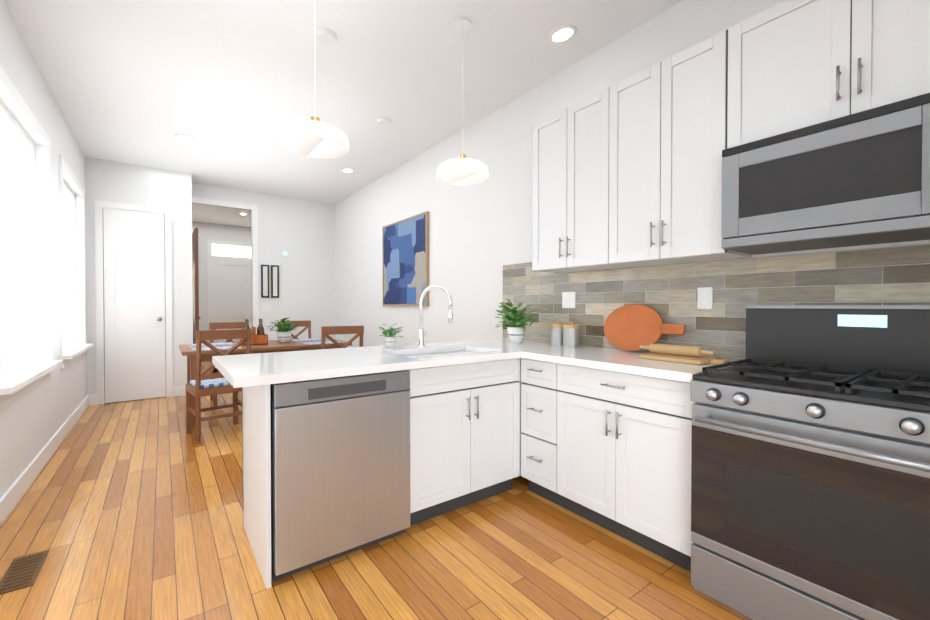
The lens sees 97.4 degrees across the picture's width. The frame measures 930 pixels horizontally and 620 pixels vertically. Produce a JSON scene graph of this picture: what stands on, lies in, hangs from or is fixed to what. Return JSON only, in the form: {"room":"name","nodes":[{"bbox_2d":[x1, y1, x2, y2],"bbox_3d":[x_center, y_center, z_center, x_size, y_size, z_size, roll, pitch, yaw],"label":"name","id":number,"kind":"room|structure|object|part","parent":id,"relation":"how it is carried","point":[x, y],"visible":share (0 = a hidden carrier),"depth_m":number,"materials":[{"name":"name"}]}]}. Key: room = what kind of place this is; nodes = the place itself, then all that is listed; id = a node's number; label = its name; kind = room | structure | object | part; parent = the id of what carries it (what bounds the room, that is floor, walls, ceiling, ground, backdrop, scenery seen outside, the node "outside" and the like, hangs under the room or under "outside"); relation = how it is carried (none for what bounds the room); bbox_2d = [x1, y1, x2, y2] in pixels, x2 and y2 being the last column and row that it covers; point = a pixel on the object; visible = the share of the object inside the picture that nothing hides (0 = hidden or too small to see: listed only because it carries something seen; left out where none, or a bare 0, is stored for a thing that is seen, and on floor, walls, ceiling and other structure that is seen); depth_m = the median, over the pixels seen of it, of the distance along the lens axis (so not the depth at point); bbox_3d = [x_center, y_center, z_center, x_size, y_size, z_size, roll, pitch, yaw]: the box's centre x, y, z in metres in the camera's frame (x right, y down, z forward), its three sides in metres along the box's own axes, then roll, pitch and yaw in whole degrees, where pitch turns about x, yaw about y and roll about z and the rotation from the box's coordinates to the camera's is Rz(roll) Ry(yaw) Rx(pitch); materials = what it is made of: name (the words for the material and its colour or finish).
{"room":"kitchen","nodes":[
{"label":"kitchen","id":0,"kind":"room"},
{"bbox_2d":[0,0,86,497],"bbox_3d":[-2.314,-0.305,1.780,0.130,2.980,8.650,0,1,-37],"label":"wall","id":1,"kind":"structure","parent":0,"point":[33,420],"depth_m":2.98,"materials":[{"name":"paint"}]},
{"bbox_3d":[-3.567,-0.438,3.370,0.010,1.790,3.100,0,1,-37],"label":"window daylight panel","id":2,"kind":"part","parent":1,"relation":"part of","materials":[{"name":"white glass"}]},
{"bbox_2d":[0,394,91,525],"bbox_3d":[-2.131,1.121,1.683,0.030,0.130,8.050,0,1,-37],"label":"baseboard","id":3,"kind":"structure","parent":1,"relation":"attached to","point":[10,498],"depth_m":2.88,"materials":[{"name":"paint"}]},
{"bbox_2d":[0,65,92,408],"bbox_3d":[-3.477,-0.421,3.437,0.175,1.895,3.210,0,1,-37],"label":"window","id":4,"kind":"structure","parent":1,"relation":"in","point":[37,250],"depth_m":3.18,"materials":[{"name":"paint"}]},
{"bbox_2d":[85,157,192,404],"bbox_3d":[-4.235,-0.346,5.375,1.060,2.980,0.584,0,1,-37],"label":"wall","id":5,"kind":"structure","parent":0,"point":[139,299],"depth_m":5.17,"materials":[{"name":"paint"}]},
{"bbox_3d":[-4.162,-0.091,5.161,0.750,2.475,0.020,0,1,-37],"label":"casing trim","id":6,"kind":"part","parent":5,"relation":"part of","materials":[{"name":"paint"}]},
{"bbox_2d":[192,228,200,343],"bbox_3d":[-4.220,-0.053,6.413,0.065,2.348,0.800,0,1,-37],"label":"open door","id":7,"kind":"structure","parent":0,"point":[195,283],"depth_m":6.08,"materials":[{"name":"paint"}]},
{"bbox_2d":[192,221,250,343],"bbox_3d":[-5.328,-0.387,9.035,2.700,2.980,0.100,0,1,-37],"label":"wall","id":8,"kind":"structure","parent":0,"point":[212,231],"depth_m":8.79,"materials":[{"name":"paint"}]},
{"bbox_2d":[207,240,251,342],"bbox_3d":[-5.536,-0.204,8.840,1.830,2.620,0.130,0,1,-37],"label":"door","id":9,"kind":"structure","parent":8,"relation":"in","point":[229,295],"depth_m":9.07,"materials":[{"name":"paint"}]},
{"bbox_3d":[-5.203,-1.313,9.118,0.770,0.250,0.010,0,1,-37],"label":"daylight through the front door glass","id":10,"kind":"part","parent":9,"relation":"part of","materials":[{"name":"white glass"}]},
{"bbox_2d":[192,183,335,340],"bbox_3d":[-3.155,-0.359,6.589,2.120,2.980,0.118,0,1,-37],"label":"wall","id":11,"kind":"structure","parent":0,"point":[301,232],"depth_m":6.74,"materials":[{"name":"paint"}]},
{"bbox_3d":[-3.620,-0.255,6.184,0.890,2.780,0.018,0,1,-37],"label":"opening casing trim","id":12,"kind":"part","parent":11,"relation":"part of","materials":[{"name":"paint"}]},
{"bbox_2d":[261,265,268,297],"bbox_3d":[-3.180,-0.458,6.500,0.115,0.520,0.025,0,1,-37],"label":"picture frame","id":13,"kind":"object","parent":11,"relation":"attached to","point":[265,281],"depth_m":6.49,"materials":[{"name":"wood"}]},
{"bbox_2d":[262,303,269,310],"bbox_3d":[-3.172,-0.048,6.514,0.120,0.120,0.020,0,1,-37],"label":"switch plate","id":14,"kind":"object","parent":11,"relation":"attached to","point":[265,306],"visible":1,"depth_m":6.51,"materials":[{"name":"plastic"}]},
{"bbox_2d":[271,265,278,297],"bbox_3d":[-3.065,-0.459,6.586,0.115,0.520,0.025,0,1,-37],"label":"picture frame","id":15,"kind":"object","parent":11,"relation":"attached to","point":[274,268],"depth_m":6.57,"materials":[{"name":"wood"}]},
{"bbox_2d":[282,250,287,256],"bbox_3d":[-2.943,-0.920,6.673,0.090,0.100,0.022,0,1,-37],"label":"thermostat","id":16,"kind":"object","parent":11,"relation":"attached to","point":[284,253],"visible":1,"depth_m":6.66,"materials":[{"name":"plastic"}]},
{"bbox_2d":[3,0,682,226],"bbox_3d":[-1.980,-1.851,4.093,3.380,0.060,12.000,0,1,-37],"label":"ceiling","id":17,"kind":"structure","parent":0,"point":[233,87],"depth_m":3.11,"materials":[{"name":"paint"}]},
{"bbox_2d":[174,134,195,141],"bbox_3d":[-2.955,-1.820,4.318,0.190,0.008,0.190,0,1,-37],"label":"recessed light","id":18,"kind":"object","parent":17,"relation":"in","point":[185,137],"visible":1,"depth_m":4.30,"materials":[{"name":"white plastic"}]},
{"bbox_2d":[279,0,348,158],"bbox_3d":[-0.746,-1.301,2.028,0.326,0.992,0.326,0,1,-37],"label":"pendant light","id":19,"kind":"object","parent":17,"relation":"hanging from","point":[314,137],"visible":1,"depth_m":1.96,"materials":[{"name":"white glass"}]},
{"bbox_3d":[-0.746,-0.857,2.033,0.326,0.103,0.326,0,1,-37],"label":"lamp shade","id":20,"kind":"part","parent":19,"relation":"part of","materials":[{"name":"white glass"}]},
{"bbox_3d":[-0.746,-1.376,2.027,0.110,0.843,0.110,0,1,-37],"label":"cord","id":21,"kind":"part","parent":19,"relation":"part of","materials":[{"name":"white plastic"}]},
{"bbox_2d":[315,28,336,44],"bbox_3d":[-0.911,-1.790,2.683,0.134,0.030,0.134,0,1,-37],"label":"smoke detector","id":22,"kind":"object","parent":17,"relation":"attached to","point":[324,36],"visible":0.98,"depth_m":2.66,"materials":[{"name":"plastic"}]},
{"bbox_2d":[340,168,354,172],"bbox_3d":[-1.540,-1.831,5.365,0.190,0.008,0.190,0,1,-37],"label":"recessed light","id":23,"kind":"object","parent":17,"relation":"in","point":[347,170],"visible":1,"depth_m":5.35,"materials":[{"name":"white plastic"}]},
{"bbox_2d":[378,117,391,125],"bbox_3d":[-0.770,-1.804,3.920,0.134,0.030,0.134,0,1,-37],"label":"smoke detector","id":24,"kind":"object","parent":17,"relation":"attached to","point":[383,121],"visible":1,"depth_m":3.89,"materials":[{"name":"plastic"}]},
{"bbox_2d":[437,17,488,185],"bbox_3d":[-0.014,-1.315,2.569,0.326,0.977,0.326,0,1,-37],"label":"light","id":25,"kind":"object","parent":17,"relation":"hanging from","point":[462,170],"visible":1,"depth_m":2.52,"materials":[{"name":"white glass"}]},
{"bbox_3d":[-0.014,-0.878,2.574,0.326,0.103,0.326,0,1,-37],"label":"lamp shade","id":26,"kind":"part","parent":25,"relation":"part of","materials":[{"name":"white glass"}]},
{"bbox_3d":[-0.014,-1.389,2.568,0.110,0.828,0.110,0,1,-37],"label":"cord","id":27,"kind":"part","parent":25,"relation":"part of","materials":[{"name":"white plastic"}]},
{"bbox_2d":[548,24,576,43],"bbox_3d":[0.639,-1.801,2.673,0.190,0.008,0.190,0,1,-37],"label":"recessed light","id":28,"kind":"object","parent":17,"relation":"in","point":[563,34],"visible":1,"depth_m":2.67,"materials":[{"name":"white plastic"}]},
{"bbox_2d":[0,362,752,619],"bbox_3d":[-1.980,1.188,4.128,3.380,0.060,12.000,0,1,-37],"label":"floor","id":29,"kind":"structure","parent":0,"point":[130,510],"depth_m":1.97,"materials":[{"name":"brown wood"}]},
{"bbox_2d":[0,550,49,594],"bbox_3d":[-1.996,1.179,1.845,0.120,0.008,0.310,0,1,-37],"label":"floor vent","id":30,"kind":"object","parent":29,"relation":"in","point":[22,572],"visible":1,"depth_m":1.83,"materials":[{"name":"brown metal"}]},
{"bbox_2d":[185,329,251,442],"bbox_3d":[-2.319,0.669,3.847,0.440,0.985,0.480,-1,1,-45],"label":"chair","id":31,"kind":"object","parent":29,"relation":"on","point":[202,384],"visible":0.81,"depth_m":3.69,"materials":[{"name":"brown wood"}]},
{"bbox_3d":[-2.352,0.683,3.881,0.432,0.034,0.402,0,1,-37],"label":"seat","id":32,"kind":"part","parent":31,"relation":"part of","materials":[{"name":"fabric"}]},
{"bbox_2d":[209,322,244,405],"bbox_3d":[-2.954,0.654,5.168,0.440,0.985,0.480,0,1,-37],"label":"chair","id":33,"kind":"object","parent":29,"relation":"on","point":[224,325],"visible":0.21,"depth_m":5.26,"materials":[{"name":"brown wood"}]},
{"bbox_2d":[179,338,351,427],"bbox_3d":[-2.292,0.769,4.763,1.680,0.764,0.900,0,1,-37],"label":"dining table","id":34,"kind":"object","parent":29,"relation":"on","point":[189,351],"visible":0.4,"depth_m":4.43,"materials":[{"name":"brown wood"}]},
{"bbox_2d":[240,319,267,344],"bbox_3d":[-2.413,0.247,4.668,0.260,0.289,0.180,0,1,-37],"label":"caddy","id":35,"kind":"object","parent":34,"relation":"on","point":[260,337],"visible":0.73,"depth_m":4.63,"materials":[{"name":"brown wood"}]},
{"bbox_2d":[267,317,297,342],"bbox_3d":[-2.169,0.239,4.870,0.358,0.300,0.366,0,1,-37],"label":"potted plant","id":36,"kind":"object","parent":34,"relation":"on","point":[284,332],"visible":1,"depth_m":4.82,"materials":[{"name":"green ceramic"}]},
{"bbox_3d":[-2.160,0.324,4.881,0.170,0.130,0.170,0,1,-37],"label":"pot","id":37,"kind":"part","parent":36,"relation":"part of","materials":[{"name":"white ceramic"}]},
{"bbox_2d":[278,320,310,338],"bbox_3d":[-2.315,0.649,5.653,0.440,0.985,0.480,0,1,-33],"label":"chair","id":38,"kind":"object","parent":29,"relation":"on","point":[306,324],"visible":0.15,"depth_m":5.87,"materials":[{"name":"brown wood"}]},
{"bbox_2d":[270,370,409,580],"bbox_3d":[-0.725,0.746,2.170,0.649,0.869,0.612,0,1,-37],"label":"dishwasher","id":39,"kind":"object","parent":29,"relation":"on","point":[340,466],"visible":0.85,"depth_m":1.89,"materials":[{"name":"grey metal"}]},
{"bbox_3d":[-0.559,0.364,1.942,0.649,0.097,0.050,0,1,-37],"label":"panel","id":40,"kind":"part","parent":39,"relation":"part of","materials":[{"name":"silver metal"}]},
{"bbox_3d":[-0.544,0.373,1.922,0.375,0.050,0.004,0,1,-37],"label":"handle","id":41,"kind":"part","parent":39,"relation":"part of","materials":[{"name":"grey plastic"}]},
{"bbox_2d":[321,326,363,348],"bbox_3d":[-1.407,0.661,4.534,0.440,0.985,0.480,0,1,-31],"label":"chair","id":42,"kind":"object","parent":29,"relation":"on","point":[327,331],"visible":0.23,"depth_m":4.33,"materials":[{"name":"brown wood"}]},
{"bbox_2d":[364,357,519,525],"bbox_3d":[-0.146,0.738,2.618,0.801,0.876,0.600,0,1,-37],"label":"base cabinet","id":43,"kind":"object","parent":29,"relation":"on","point":[465,419],"depth_m":2.35,"materials":[{"name":"paint"}]},
{"bbox_2d":[212,338,563,388],"bbox_3d":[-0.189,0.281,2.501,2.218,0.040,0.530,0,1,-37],"label":"countertop","id":44,"kind":"structure","parent":43,"relation":"on","point":[273,370],"depth_m":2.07,"materials":[{"name":"white stone"}]},
{"bbox_2d":[379,324,402,346],"bbox_3d":[-0.517,0.176,2.840,0.194,0.162,0.192,0,1,-37],"label":"potted plant","id":45,"kind":"object","parent":44,"relation":"on","point":[390,339],"visible":1,"depth_m":2.82,"materials":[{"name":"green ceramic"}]},
{"bbox_3d":[-0.518,0.222,2.847,0.090,0.070,0.090,0,1,-37],"label":"pot","id":46,"kind":"part","parent":45,"relation":"part of","materials":[{"name":"white ceramic"}]},
{"bbox_2d":[400,349,483,356],"bbox_3d":[-0.147,0.382,2.614,0.660,0.188,0.400,0,1,-37],"label":"sink","id":47,"kind":"object","parent":44,"relation":"in","point":[431,352],"depth_m":2.81,"materials":[{"name":"white ceramic"}]},
{"bbox_2d":[496,299,536,342],"bbox_3d":[0.400,0.082,3.163,0.355,0.343,0.369,0,1,-37],"label":"potted plant","id":48,"kind":"object","parent":44,"relation":"on","point":[516,329],"visible":1,"depth_m":3.12,"materials":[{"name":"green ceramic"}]},
{"bbox_3d":[0.394,0.193,3.161,0.140,0.120,0.140,0,1,-37],"label":"pot","id":49,"kind":"part","parent":48,"relation":"part of","materials":[{"name":"white ceramic"}]},
{"bbox_2d":[550,321,563,345],"bbox_3d":[0.680,0.168,2.975,0.113,0.175,0.113,0,1,-37],"label":"canister","id":50,"kind":"object","parent":44,"relation":"on","point":[557,333],"visible":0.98,"depth_m":2.93,"materials":[{"name":"ceramic"}]},
{"bbox_3d":[0.680,0.103,2.974,0.113,0.045,0.113,0,1,-37],"label":"lid","id":51,"kind":"part","parent":50,"relation":"part of","materials":[{"name":"brown wood"}]},
{"bbox_2d":[520,357,563,507],"bbox_3d":[0.702,0.737,2.650,0.600,0.876,0.358,0,1,-37],"label":"base cabinet","id":52,"kind":"object","parent":29,"relation":"on","point":[541,382],"depth_m":2.47,"materials":[{"name":"paint"}]},
{"bbox_2d":[564,365,694,571],"bbox_3d":[1.003,0.742,2.244,0.600,0.876,0.770,0,1,-37],"label":"base cabinet","id":53,"kind":"object","parent":29,"relation":"on","point":[600,436],"depth_m":2.00,"materials":[{"name":"paint"}]},
{"bbox_2d":[520,345,745,384],"bbox_3d":[0.913,0.283,2.340,0.638,0.040,1.040,0,1,-37],"label":"countertop","id":54,"kind":"structure","parent":53,"relation":"on","point":[588,357],"depth_m":2.15,"materials":[{"name":"white stone"}]},
{"bbox_2d":[563,322,579,347],"bbox_3d":[0.740,0.169,2.845,0.113,0.175,0.113,0,1,-37],"label":"canister","id":55,"kind":"object","parent":54,"relation":"on","point":[570,334],"visible":0.98,"depth_m":2.80,"materials":[{"name":"ceramic"}]},
{"bbox_3d":[0.740,0.104,2.844,0.113,0.045,0.113,0,1,-37],"label":"lid","id":56,"kind":"part","parent":55,"relation":"part of","materials":[{"name":"brown wood"}]},
{"bbox_2d":[604,304,684,350],"bbox_3d":[1.083,0.110,2.514,0.018,0.300,0.520,17,-9,-35],"label":"cutting board","id":57,"kind":"object","parent":54,"relation":"on","point":[632,327],"visible":1,"depth_m":2.53,"materials":[{"name":"brown wood"}]},
{"bbox_2d":[639,343,729,364],"bbox_3d":[1.142,0.226,2.167,0.240,0.076,0.450,0,1,-37],"label":"serving board","id":58,"kind":"object","parent":54,"relation":"on","point":[680,354],"visible":0.96,"depth_m":2.12,"materials":[{"name":"brown wood"}]},
{"bbox_2d":[691,305,929,619],"bbox_3d":[1.431,0.585,1.545,0.725,1.205,0.846,0,1,-37],"label":"stove","id":59,"kind":"object","parent":29,"relation":"on","point":[810,466],"visible":1,"depth_m":1.46,"materials":[{"name":"silver metal"}]},
{"bbox_3d":[1.211,0.707,1.383,0.038,0.445,0.838,0,1,-37],"label":"door glass","id":60,"kind":"part","parent":59,"relation":"part of","materials":[{"name":"black glass"}]},
{"bbox_2d":[692,308,929,411],"bbox_3d":[1.461,0.144,1.562,0.645,0.295,0.844,0,1,-37],"label":"cooktop","id":61,"kind":"object","parent":59,"relation":"in","point":[876,359],"depth_m":1.66,"materials":[{"name":"black metal"}]},
{"bbox_3d":[1.167,0.438,1.348,0.068,0.026,0.750,0,1,-37],"label":"handle","id":62,"kind":"part","parent":59,"relation":"part of","materials":[{"name":"silver metal"}]},
{"bbox_2d":[335,0,929,347],"bbox_3d":[-0.662,-0.342,5.086,0.100,2.980,12.000,0,1,-37],"label":"wall","id":63,"kind":"structure","parent":0,"point":[480,235],"depth_m":3.93,"materials":[{"name":"paint"}]},
{"bbox_2d":[382,211,428,305],"bbox_3d":[-0.764,-0.588,5.101,0.038,1.070,1.150,0,1,-37],"label":"canvas art","id":64,"kind":"object","parent":63,"relation":"attached to","point":[405,252],"visible":1,"depth_m":5.02,"materials":[{"name":"fabric"}]},
{"bbox_2d":[532,93,618,272],"bbox_3d":[0.810,-0.796,2.727,0.331,1.040,0.677,0,1,-37],"label":"upper cabinet","id":65,"kind":"object","parent":63,"relation":"attached to","point":[564,141],"depth_m":2.66,"materials":[{"name":"paint"}]},
{"bbox_2d":[596,21,751,267],"bbox_3d":[1.164,-0.791,2.249,0.331,1.040,0.739,0,1,-37],"label":"upper cabinet","id":66,"kind":"object","parent":63,"relation":"attached to","point":[626,172],"depth_m":2.12,"materials":[{"name":"paint"}]},
{"bbox_2d":[503,243,929,359],"bbox_3d":[1.337,-0.059,2.286,0.018,0.644,3.365,0,1,-37],"label":"tile backsplash","id":67,"kind":"structure","parent":63,"relation":"attached to","point":[705,303],"depth_m":2.23,"materials":[{"name":"tile"}]},
{"bbox_2d":[744,0,929,143],"bbox_3d":[1.603,-1.022,1.653,0.331,0.565,0.853,0,1,-37],"label":"upper cabinet","id":68,"kind":"object","parent":63,"relation":"attached to","point":[807,63],"depth_m":1.61,"materials":[{"name":"paint"}]},
{"bbox_2d":[721,93,929,254],"bbox_3d":[1.559,-0.502,1.627,0.435,0.447,0.842,0,1,-37],"label":"microwave","id":69,"kind":"object","parent":68,"relation":"attached to","point":[859,178],"visible":1,"depth_m":1.56,"materials":[{"name":"grey metal"}]}
]}

